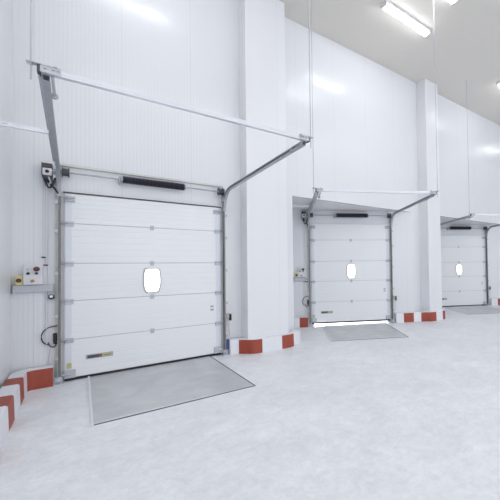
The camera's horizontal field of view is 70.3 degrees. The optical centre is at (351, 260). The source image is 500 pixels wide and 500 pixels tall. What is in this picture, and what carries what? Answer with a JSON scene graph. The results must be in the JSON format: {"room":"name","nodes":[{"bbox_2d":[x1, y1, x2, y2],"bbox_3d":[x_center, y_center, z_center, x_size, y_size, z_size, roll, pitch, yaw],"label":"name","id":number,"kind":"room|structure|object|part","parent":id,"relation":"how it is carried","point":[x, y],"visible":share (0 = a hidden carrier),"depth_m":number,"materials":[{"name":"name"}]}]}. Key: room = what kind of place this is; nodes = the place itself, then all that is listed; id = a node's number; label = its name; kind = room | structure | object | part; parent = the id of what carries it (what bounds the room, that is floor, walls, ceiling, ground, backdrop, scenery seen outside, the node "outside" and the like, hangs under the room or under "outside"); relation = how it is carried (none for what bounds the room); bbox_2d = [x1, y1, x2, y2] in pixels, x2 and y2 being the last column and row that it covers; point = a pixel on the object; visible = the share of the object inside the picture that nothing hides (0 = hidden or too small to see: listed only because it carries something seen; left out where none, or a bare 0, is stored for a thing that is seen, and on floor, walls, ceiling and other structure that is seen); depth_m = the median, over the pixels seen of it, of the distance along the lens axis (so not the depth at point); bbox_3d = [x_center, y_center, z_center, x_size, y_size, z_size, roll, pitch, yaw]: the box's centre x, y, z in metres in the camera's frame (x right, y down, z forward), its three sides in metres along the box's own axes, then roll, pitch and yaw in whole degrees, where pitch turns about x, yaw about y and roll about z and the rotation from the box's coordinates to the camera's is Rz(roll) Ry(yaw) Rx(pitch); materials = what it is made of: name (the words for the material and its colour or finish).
{"room":"distribution center","nodes":[
{"label":"distribution center","id":0,"kind":"room"},
{"bbox_2d":[0,0,12,388],"bbox_3d":[-4.240,-1.931,3.907,0.120,7.560,2.500,0,-2,-39],"label":"wall","id":1,"kind":"structure","parent":0,"point":[6,6],"depth_m":4.53,"materials":[{"name":"white paint"}]},
{"bbox_2d":[0,121,48,133],"bbox_3d":[-3.652,-1.463,3.671,0.500,0.047,0.033,0,-2,-39],"label":"bar","id":2,"kind":"object","parent":1,"relation":"attached to","point":[10,125],"visible":1,"depth_m":3.69,"materials":[{"name":"metal"}]},
{"bbox_2d":[0,305,499,499],"bbox_3d":[5.974,1.790,5.335,36.000,0.150,18.900,0,-2,-39],"label":"floor","id":3,"kind":"structure","parent":0,"point":[416,416],"depth_m":3.48,"materials":[{"name":"concrete"}]},
{"bbox_2d":[0,365,53,450],"bbox_3d":[-3.896,1.703,3.962,0.440,0.287,2.585,0,-2,-39],"label":"kerb","id":4,"kind":"object","parent":3,"relation":"on","point":[13,391],"visible":1,"depth_m":4.28,"materials":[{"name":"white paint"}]},
{"bbox_2d":[88,356,255,425],"bbox_3d":[-2.808,1.842,5.115,1.887,0.022,2.190,0,-2,-39],"label":"dock leveller","id":5,"kind":"object","parent":3,"relation":"on","point":[128,393],"visible":1,"depth_m":4.84,"materials":[{"name":"metal"}]},
{"bbox_2d":[228,316,307,354],"bbox_3d":[-1.754,1.756,8.179,1.262,0.287,3.193,-1,-1,4],"label":"kerb","id":6,"kind":"object","parent":3,"relation":"on","point":[292,338],"visible":0.59,"depth_m":6.87,"materials":[{"name":"white paint"}]},
{"bbox_2d":[322,322,407,340],"bbox_3d":[0.255,1.872,8.933,1.887,0.022,2.190,-1,-1,-10],"label":"dock leveller","id":7,"kind":"object","parent":3,"relation":"on","point":[379,330],"visible":1,"depth_m":8.71,"materials":[{"name":"metal"}]},
{"bbox_2d":[395,308,445,322],"bbox_3d":[2.308,1.766,11.838,1.682,0.287,3.664,-1,-1,5],"label":"kerb","id":8,"kind":"object","parent":3,"relation":"on","point":[420,316],"visible":0.44,"depth_m":10.23,"materials":[{"name":"white paint"}]},
{"bbox_2d":[442,305,499,313],"bbox_3d":[4.724,1.880,12.790,1.887,0.022,2.190,-1,-1,-10],"label":"dock leveler","id":9,"kind":"object","parent":3,"relation":"on","point":[479,309],"visible":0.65,"depth_m":12.71,"materials":[{"name":"metal"}]},
{"bbox_2d":[489,298,499,305],"bbox_3d":[6.768,1.742,14.120,1.857,0.287,0.418,-1,-1,-14],"label":"kerb","id":10,"kind":"object","parent":3,"relation":"on","point":[493,301],"visible":0.97,"depth_m":13.99,"materials":[{"name":"white paint"}]},
{"bbox_2d":[11,0,499,380],"bbox_3d":[3.805,-1.891,12.076,22.918,7.560,0.120,0,-2,-39],"label":"wall","id":11,"kind":"structure","parent":0,"point":[186,52],"depth_m":6.50,"materials":[{"name":"white metal"}]},
{"bbox_2d":[15,276,22,284],"bbox_3d":[-4.835,0.300,4.875,0.083,0.131,0.129,0,-2,-39],"label":"box","id":12,"kind":"object","parent":11,"relation":"attached to","point":[18,279],"visible":0.91,"depth_m":4.85,"materials":[{"name":"yellow plastic"}]},
{"bbox_2d":[12,284,53,292],"bbox_3d":[-4.732,0.425,4.988,0.450,0.116,0.076,0,-2,-39],"label":"cable tray","id":13,"kind":"object","parent":11,"relation":"attached to","point":[44,287],"visible":0.99,"depth_m":4.95,"materials":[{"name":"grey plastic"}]},
{"bbox_2d":[23,265,42,284],"bbox_3d":[-4.710,0.217,4.959,0.208,0.298,0.159,0,-2,-39],"label":"control box","id":14,"kind":"object","parent":11,"relation":"attached to","point":[32,274],"visible":1,"depth_m":4.93,"materials":[{"name":"white plastic"}]},
{"bbox_2d":[44,292,47,346],"bbox_3d":[-4.629,0.901,5.082,0.040,0.840,0.034,0,-2,-39],"label":"conduit","id":15,"kind":"object","parent":11,"relation":"attached to","point":[45,305],"visible":1,"depth_m":5.07,"materials":[{"name":"white plastic"}]},
{"bbox_2d":[47,188,49,283],"bbox_3d":[-4.637,-0.434,5.125,0.034,1.608,0.028,0,-2,-39],"label":"conduit","id":16,"kind":"object","parent":11,"relation":"attached to","point":[48,205],"visible":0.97,"depth_m":5.11,"materials":[{"name":"white plastic"}]},
{"bbox_2d":[41,325,56,362],"bbox_3d":[-4.590,1.292,5.087,0.189,0.578,0.054,0,-2,-39],"label":"cable","id":17,"kind":"object","parent":11,"relation":"attached to","point":[54,334],"visible":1,"depth_m":5.10,"materials":[{"name":"plastic"}]},
{"bbox_2d":[38,74,62,384],"bbox_3d":[-3.529,0.168,3.957,0.101,3.344,3.205,0,-2,-39],"label":"door track","id":18,"kind":"object","parent":11,"relation":"attached to","point":[44,81],"visible":0.98,"depth_m":5.09,"materials":[{"name":"metal"}]},
{"bbox_2d":[41,162,58,193],"bbox_3d":[-4.578,-1.242,5.095,0.198,0.457,0.191,0,-2,-39],"label":"motor","id":19,"kind":"object","parent":18,"relation":"attached to","point":[46,168],"visible":0.99,"depth_m":5.03,"materials":[{"name":"grey metal"}]},
{"bbox_2d":[43,184,47,265],"bbox_3d":[-4.628,-0.610,5.074,0.055,1.399,0.024,0,-2,-39],"label":"conduit","id":20,"kind":"object","parent":19,"relation":"hanging from","point":[45,184],"visible":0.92,"depth_m":5.07,"materials":[{"name":"grey plastic"}]},
{"bbox_3d":[-4.634,-0.620,5.069,0.007,1.380,0.008,-1,-1,6],"label":"cord","id":21,"kind":"part","parent":20,"relation":"part of","materials":[{"name":"grey plastic"}]},
{"bbox_3d":[-4.568,-1.330,5.030,0.107,0.107,0.022,0,-2,-39],"label":"plate","id":22,"kind":"part","parent":19,"relation":"part of","materials":[{"name":"white plastic"}]},
{"bbox_3d":[-4.535,-1.131,5.053,0.183,0.232,0.078,0,-2,-39],"label":"chain","id":23,"kind":"part","parent":19,"relation":"part of","materials":[{"name":"black plastic"}]},
{"bbox_3d":[-4.457,1.829,5.097,0.100,0.100,0.149,0,-2,-39],"label":"foot plate","id":24,"kind":"part","parent":18,"relation":"part of","materials":[{"name":"metal"}]},
{"bbox_2d":[61,191,223,380],"bbox_3d":[-3.528,0.405,5.941,2.448,2.952,0.097,0,-2,-39],"label":"door","id":25,"kind":"structure","parent":18,"relation":"attached to","point":[142,288],"depth_m":5.82,"materials":[{"name":"white metal"}]},
{"bbox_3d":[-4.098,1.550,5.455,0.355,0.070,0.018,0,-2,-39],"label":"label plate","id":26,"kind":"part","parent":25,"relation":"part of","materials":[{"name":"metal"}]},
{"bbox_3d":[-3.569,-0.814,5.992,2.370,0.471,0.030,0,-2,-39],"label":"panel","id":27,"kind":"part","parent":25,"relation":"part of","materials":[{"name":"white metal"}]},
{"bbox_3d":[-3.560,-0.265,5.981,2.370,0.630,0.030,0,-2,-39],"label":"panel","id":28,"kind":"part","parent":25,"relation":"part of","materials":[{"name":"white metal"}]},
{"bbox_3d":[-3.550,0.344,5.968,2.370,0.591,0.030,0,-2,-39],"label":"panel","id":29,"kind":"part","parent":25,"relation":"part of","materials":[{"name":"white metal"}]},
{"bbox_3d":[-3.541,0.942,5.955,2.370,0.607,0.030,0,-2,-39],"label":"panel","id":30,"kind":"part","parent":25,"relation":"part of","materials":[{"name":"white metal"}]},
{"bbox_3d":[-3.531,1.542,5.943,2.370,0.594,0.030,0,-2,-39],"label":"panel","id":31,"kind":"part","parent":25,"relation":"part of","materials":[{"name":"white metal"}]},
{"bbox_3d":[-3.538,0.361,5.952,0.244,0.404,0.007,0,-2,-39],"label":"pane","id":32,"kind":"part","parent":25,"relation":"part of","materials":[{"name":"white glass"}]},
{"bbox_2d":[48,292,54,299],"bbox_3d":[-4.563,0.545,5.097,0.080,0.120,0.112,0,-2,-39],"label":"wall socket","id":33,"kind":"object","parent":11,"relation":"attached to","point":[51,295],"visible":0.99,"depth_m":5.08,"materials":[{"name":"plastic"}]},
{"bbox_2d":[52,167,225,202],"bbox_3d":[-3.547,-1.297,5.917,2.700,0.265,0.209,0,-2,-39],"label":"shaft","id":34,"kind":"object","parent":11,"relation":"attached to","point":[65,172],"visible":1,"depth_m":5.81,"materials":[{"name":"metal"}]},
{"bbox_2d":[60,163,222,187],"bbox_3d":[-3.583,-1.486,5.994,2.520,0.033,0.052,0,-2,-39],"label":"rail","id":35,"kind":"object","parent":11,"relation":"attached to","point":[61,164],"visible":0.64,"depth_m":5.82,"materials":[{"name":"metal"}]},
{"bbox_2d":[226,313,231,335],"bbox_3d":[-2.483,1.302,6.766,0.104,0.440,0.084,0,-2,-39],"label":"rope latch","id":36,"kind":"object","parent":11,"relation":"attached to","point":[228,315],"visible":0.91,"depth_m":6.75,"materials":[{"name":"metal"}]},
{"bbox_2d":[238,0,287,339],"bbox_3d":[-1.879,-1.901,7.191,0.900,7.560,0.350,0,-2,-39],"label":"column","id":37,"kind":"structure","parent":11,"relation":"attached to","point":[262,95],"depth_m":7.02,"materials":[{"name":"white paint"}]},
{"bbox_2d":[222,141,305,354],"bbox_3d":[-1.585,0.169,5.524,0.100,3.344,3.205,0,-2,-39],"label":"door track","id":38,"kind":"object","parent":11,"relation":"attached to","point":[286,153],"visible":0.99,"depth_m":6.61,"materials":[{"name":"metal"}]},
{"bbox_2d":[416,79,441,311],"bbox_3d":[2.500,-1.898,10.722,0.630,7.560,0.350,0,-2,-39],"label":"column","id":39,"kind":"structure","parent":11,"relation":"attached to","point":[427,115],"depth_m":10.54,"materials":[{"name":"white paint"}]},
{"bbox_2d":[292,197,394,211],"bbox_3d":[-0.563,-1.508,10.002,4.018,0.080,2.155,0,-2,-39],"label":"ceiling","id":40,"kind":"structure","parent":0,"point":[319,205],"depth_m":9.37,"materials":[{"name":"white paint"}]},
{"bbox_2d":[292,210,412,325],"bbox_3d":[-0.445,0.214,10.037,4.735,3.405,0.120,-1,-1,-10],"label":"wall","id":41,"kind":"structure","parent":0,"point":[401,225],"depth_m":10.25,"materials":[{"name":"white paint"}]},
{"bbox_2d":[294,277,308,280],"bbox_3d":[-1.439,0.561,9.753,0.450,0.116,0.076,-1,-1,-10],"label":"cable tray","id":42,"kind":"object","parent":41,"relation":"attached to","point":[295,278],"visible":0.91,"depth_m":9.72,"materials":[{"name":"grey metal"}]},
{"bbox_2d":[298,267,304,276],"bbox_3d":[-1.436,0.353,9.716,0.208,0.298,0.159,-1,-1,-10],"label":"control box","id":43,"kind":"object","parent":41,"relation":"attached to","point":[301,270],"visible":1,"depth_m":9.68,"materials":[{"name":"white plastic"}]},
{"bbox_2d":[304,225,304,266],"bbox_3d":[-1.370,-0.390,9.812,0.034,1.608,0.028,-1,-1,-10],"label":"conduit","id":44,"kind":"object","parent":41,"relation":"attached to","point":[304,225],"visible":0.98,"depth_m":9.80,"materials":[{"name":"white plastic"}]},
{"bbox_2d":[307,192,318,326],"bbox_3d":[-0.955,0.241,8.257,0.101,3.294,3.205,-1,-1,-10],"label":"door track","id":45,"kind":"object","parent":41,"relation":"attached to","point":[316,194],"visible":1,"depth_m":9.72,"materials":[{"name":"metal"}]},
{"bbox_2d":[302,211,307,225],"bbox_3d":[-1.343,-1.197,9.753,0.198,0.457,0.191,-1,-1,-10],"label":"motor","id":46,"kind":"object","parent":45,"relation":"attached to","point":[304,218],"visible":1,"depth_m":9.69,"materials":[{"name":"black plastic"}]},
{"bbox_2d":[310,223,391,323],"bbox_3d":[0.004,0.380,9.998,2.448,2.952,0.098,-1,-1,-10],"label":"door","id":47,"kind":"structure","parent":45,"relation":"attached to","point":[350,281],"depth_m":10.01,"materials":[{"name":"metal"}]},
{"bbox_3d":[-0.003,0.320,10.032,2.370,0.591,0.030,-1,-1,-10],"label":"panel","id":48,"kind":"part","parent":47,"relation":"part of","materials":[{"name":"white metal"}]},
{"bbox_3d":[0.006,0.917,10.019,2.370,0.607,0.030,-1,-1,-10],"label":"panel","id":49,"kind":"part","parent":47,"relation":"part of","materials":[{"name":"white metal"}]},
{"bbox_3d":[-0.022,-0.839,10.056,2.370,0.471,0.030,-1,-1,-10],"label":"panel","id":50,"kind":"part","parent":47,"relation":"part of","materials":[{"name":"white metal"}]},
{"bbox_3d":[-0.013,-0.290,10.044,2.370,0.630,0.030,-1,-1,-10],"label":"panel","id":51,"kind":"part","parent":47,"relation":"part of","materials":[{"name":"white metal"}]},
{"bbox_3d":[0.001,0.337,10.012,0.244,0.404,0.007,-1,-1,-10],"label":"pane","id":52,"kind":"part","parent":47,"relation":"part of","materials":[{"name":"white glass"}]},
{"bbox_3d":[0.016,1.517,10.007,2.370,0.594,0.030,-1,-1,-10],"label":"panel","id":53,"kind":"part","parent":47,"relation":"part of","materials":[{"name":"white metal"}]},
{"bbox_2d":[306,212,391,221],"bbox_3d":[-0.043,-1.269,9.976,2.700,0.265,0.209,-1,-1,-10],"label":"shaft","id":54,"kind":"object","parent":41,"relation":"attached to","point":[356,215],"visible":0.98,"depth_m":9.91,"materials":[{"name":"metal"}]},
{"bbox_2d":[390,194,434,322],"bbox_3d":[1.504,0.210,8.692,0.101,3.294,3.205,-1,-1,-10],"label":"door track","id":55,"kind":"object","parent":41,"relation":"attached to","point":[433,195],"visible":0.98,"depth_m":10.13,"materials":[{"name":"metal"}]},
{"bbox_2d":[279,0,499,124],"bbox_3d":[6.728,-5.929,4.405,36.000,0.100,16.100,0,-2,-39],"label":"ceiling","id":56,"kind":"structure","parent":0,"point":[466,33],"depth_m":8.64,"materials":[{"name":"white paint"}]},
{"bbox_2d":[25,0,40,78],"bbox_3d":[-2.595,-3.607,2.741,0.094,4.310,0.068,0,-2,-39],"label":"rod","id":57,"kind":"object","parent":56,"relation":"hanging from","point":[30,61],"visible":0.97,"depth_m":2.69,"materials":[{"name":"metal"}]},
{"bbox_3d":[-2.605,-3.607,2.732,0.012,4.310,0.012,-2,-1,29],"label":"threaded rod","id":58,"kind":"part","parent":57,"relation":"part of","materials":[{"name":"metal"}]},
{"bbox_3d":[-2.561,-1.588,2.700,0.090,0.035,0.050,0,-2,-39],"label":"fixing plate","id":59,"kind":"part","parent":57,"relation":"part of","materials":[{"name":"metal"}]},
{"bbox_2d":[37,64,309,152],"bbox_3d":[-1.623,-1.518,3.611,2.564,0.162,0.346,0,-2,-39],"label":"bar","id":60,"kind":"object","parent":57,"relation":"hanging from","point":[53,72],"visible":1,"depth_m":3.20,"materials":[{"name":"metal"}]},
{"bbox_2d":[308,0,313,147],"bbox_3d":[-0.569,-3.606,4.374,0.094,4.310,0.068,0,-2,-39],"label":"rod","id":61,"kind":"object","parent":56,"relation":"hanging from","point":[310,136],"visible":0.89,"depth_m":4.35,"materials":[{"name":"metal"}]},
{"bbox_3d":[-0.559,-3.606,4.383,0.012,4.310,0.012,-2,-1,29],"label":"threaded rod","id":62,"kind":"part","parent":61,"relation":"part of","materials":[{"name":"metal"}]},
{"bbox_2d":[311,8,315,194],"bbox_3d":[-0.769,-3.504,6.721,0.094,4.410,0.068,-1,-1,-10],"label":"rod","id":63,"kind":"object","parent":56,"relation":"hanging from","point":[313,188],"visible":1,"depth_m":6.71,"materials":[{"name":"metal"}]},
{"bbox_3d":[-0.782,-3.504,6.719,0.012,4.410,0.012,-1,-1,12],"label":"threaded rod","id":64,"kind":"part","parent":63,"relation":"part of","materials":[{"name":"metal"}]},
{"bbox_2d":[315,187,436,200],"bbox_3d":[0.528,-1.381,7.025,2.564,0.162,0.346,-1,-1,-10],"label":"bar","id":65,"kind":"object","parent":63,"relation":"hanging from","point":[320,189],"visible":1,"depth_m":6.87,"materials":[{"name":"metal"}]},
{"bbox_2d":[381,0,429,37],"bbox_3d":[1.311,-5.668,7.906,1.530,0.100,0.200,0,-2,-39],"label":"ceiling light","id":66,"kind":"object","parent":56,"relation":"attached to","point":[386,5],"visible":1,"depth_m":7.81,"materials":[{"name":"white plastic"}]},
{"bbox_2d":[433,0,438,197],"bbox_3d":[1.794,-3.536,7.175,0.094,4.410,0.068,-1,-1,-10],"label":"rod","id":67,"kind":"object","parent":56,"relation":"hanging from","point":[433,0],"visible":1,"depth_m":7.17,"materials":[{"name":"metal"}]},
{"bbox_2d":[447,0,457,4],"bbox_3d":[1.677,-5.696,6.878,1.530,0.100,0.200,0,-2,-39],"label":"ceiling light","id":68,"kind":"object","parent":56,"relation":"attached to","point":[451,2],"visible":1,"depth_m":7.31,"materials":[{"name":"white"}]},
{"bbox_2d":[465,80,470,217],"bbox_3d":[3.700,-3.516,10.578,0.094,4.370,0.068,-1,-1,-10],"label":"rod","id":69,"kind":"object","parent":56,"relation":"hanging from","point":[469,213],"visible":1,"depth_m":10.58,"materials":[{"name":"metal"}]},
{"bbox_3d":[3.687,-3.516,10.576,0.012,4.370,0.012,0,-1,-33],"label":"threaded rod","id":70,"kind":"part","parent":69,"relation":"part of","materials":[{"name":"metal"}]},
{"bbox_2d":[468,213,499,218],"bbox_3d":[4.997,-1.413,10.882,2.564,0.162,0.346,-1,-1,-10],"label":"bar","id":71,"kind":"object","parent":69,"relation":"hanging from","point":[473,214],"visible":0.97,"depth_m":10.60,"materials":[{"name":"metal"}]},
{"bbox_2d":[440,217,497,224],"bbox_3d":[3.877,-1.500,13.854,4.786,0.080,2.579,0,-2,-39],"label":"ceiling","id":72,"kind":"structure","parent":0,"point":[442,219],"depth_m":13.27,"materials":[{"name":"white paint"}]},
{"bbox_2d":[440,225,499,304],"bbox_3d":[3.995,0.222,13.888,5.614,3.405,0.120,-1,-1,-10],"label":"wall","id":73,"kind":"structure","parent":0,"point":[493,242],"depth_m":14.17,"materials":[{"name":"white paint"}]},
{"bbox_2d":[440,215,470,225],"bbox_3d":[3.514,0.248,12.114,0.101,3.294,3.205,-1,-1,-10],"label":"door track","id":74,"kind":"object","parent":73,"relation":"attached to","point":[464,217],"visible":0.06,"depth_m":11.53,"materials":[{"name":"metal"}]},
{"bbox_2d":[441,235,486,306],"bbox_3d":[4.474,0.440,13.853,2.448,2.952,0.098,-1,-1,-10],"label":"door","id":75,"kind":"structure","parent":74,"relation":"attached to","point":[463,275],"depth_m":13.90,"materials":[{"name":"metal"}]},
{"bbox_3d":[4.471,0.397,13.868,0.244,0.404,0.007,-1,-1,-10],"label":"pane","id":76,"kind":"part","parent":75,"relation":"part of","materials":[{"name":"white glass"}]},
{"bbox_3d":[4.448,-0.779,13.911,2.370,0.471,0.030,-1,-1,-10],"label":"panel","id":77,"kind":"part","parent":75,"relation":"part of","materials":[{"name":"white metal"}]},
{"bbox_3d":[4.457,-0.230,13.900,2.370,0.630,0.030,-1,-1,-10],"label":"panel","id":78,"kind":"part","parent":75,"relation":"part of","materials":[{"name":"white metal"}]},
{"bbox_3d":[4.467,0.380,13.887,2.370,0.591,0.030,-1,-1,-10],"label":"panel","id":79,"kind":"part","parent":75,"relation":"part of","materials":[{"name":"white metal"}]},
{"bbox_3d":[4.477,0.977,13.875,2.370,0.607,0.030,-1,-1,-10],"label":"panel","id":80,"kind":"part","parent":75,"relation":"part of","materials":[{"name":"white metal"}]},
{"bbox_3d":[4.487,1.577,13.862,2.370,0.594,0.030,-1,-1,-10],"label":"panel","id":81,"kind":"part","parent":75,"relation":"part of","materials":[{"name":"white metal"}]},
{"bbox_2d":[447,226,487,232],"bbox_3d":[4.426,-1.261,13.832,2.700,0.265,0.209,-1,-1,-10],"label":"shaft","id":82,"kind":"object","parent":73,"relation":"attached to","point":[449,227],"visible":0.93,"depth_m":13.80,"materials":[{"name":"metal"}]},
{"bbox_2d":[485,224,499,305],"bbox_3d":[5.973,0.218,12.549,0.101,3.294,3.204,-1,-1,-10],"label":"door track","id":83,"kind":"object","parent":73,"relation":"attached to","point":[488,229],"visible":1,"depth_m":14.02,"materials":[{"name":"metal"}]},
{"bbox_3d":[-2.146,0.213,8.668,0.120,3.405,2.155,0,-2,-39],"label":"wall","id":84,"kind":"structure","parent":0,"visible":0},
{"bbox_2d":[292,205,308,206],"bbox_3d":[-1.649,-1.393,8.612,1.150,0.047,0.033,-1,-1,-10],"label":"bar","id":85,"kind":"object","parent":84,"relation":"attached to","point":[292,205],"visible":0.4,"depth_m":8.65,"materials":[{"name":"metal"}]}
]}

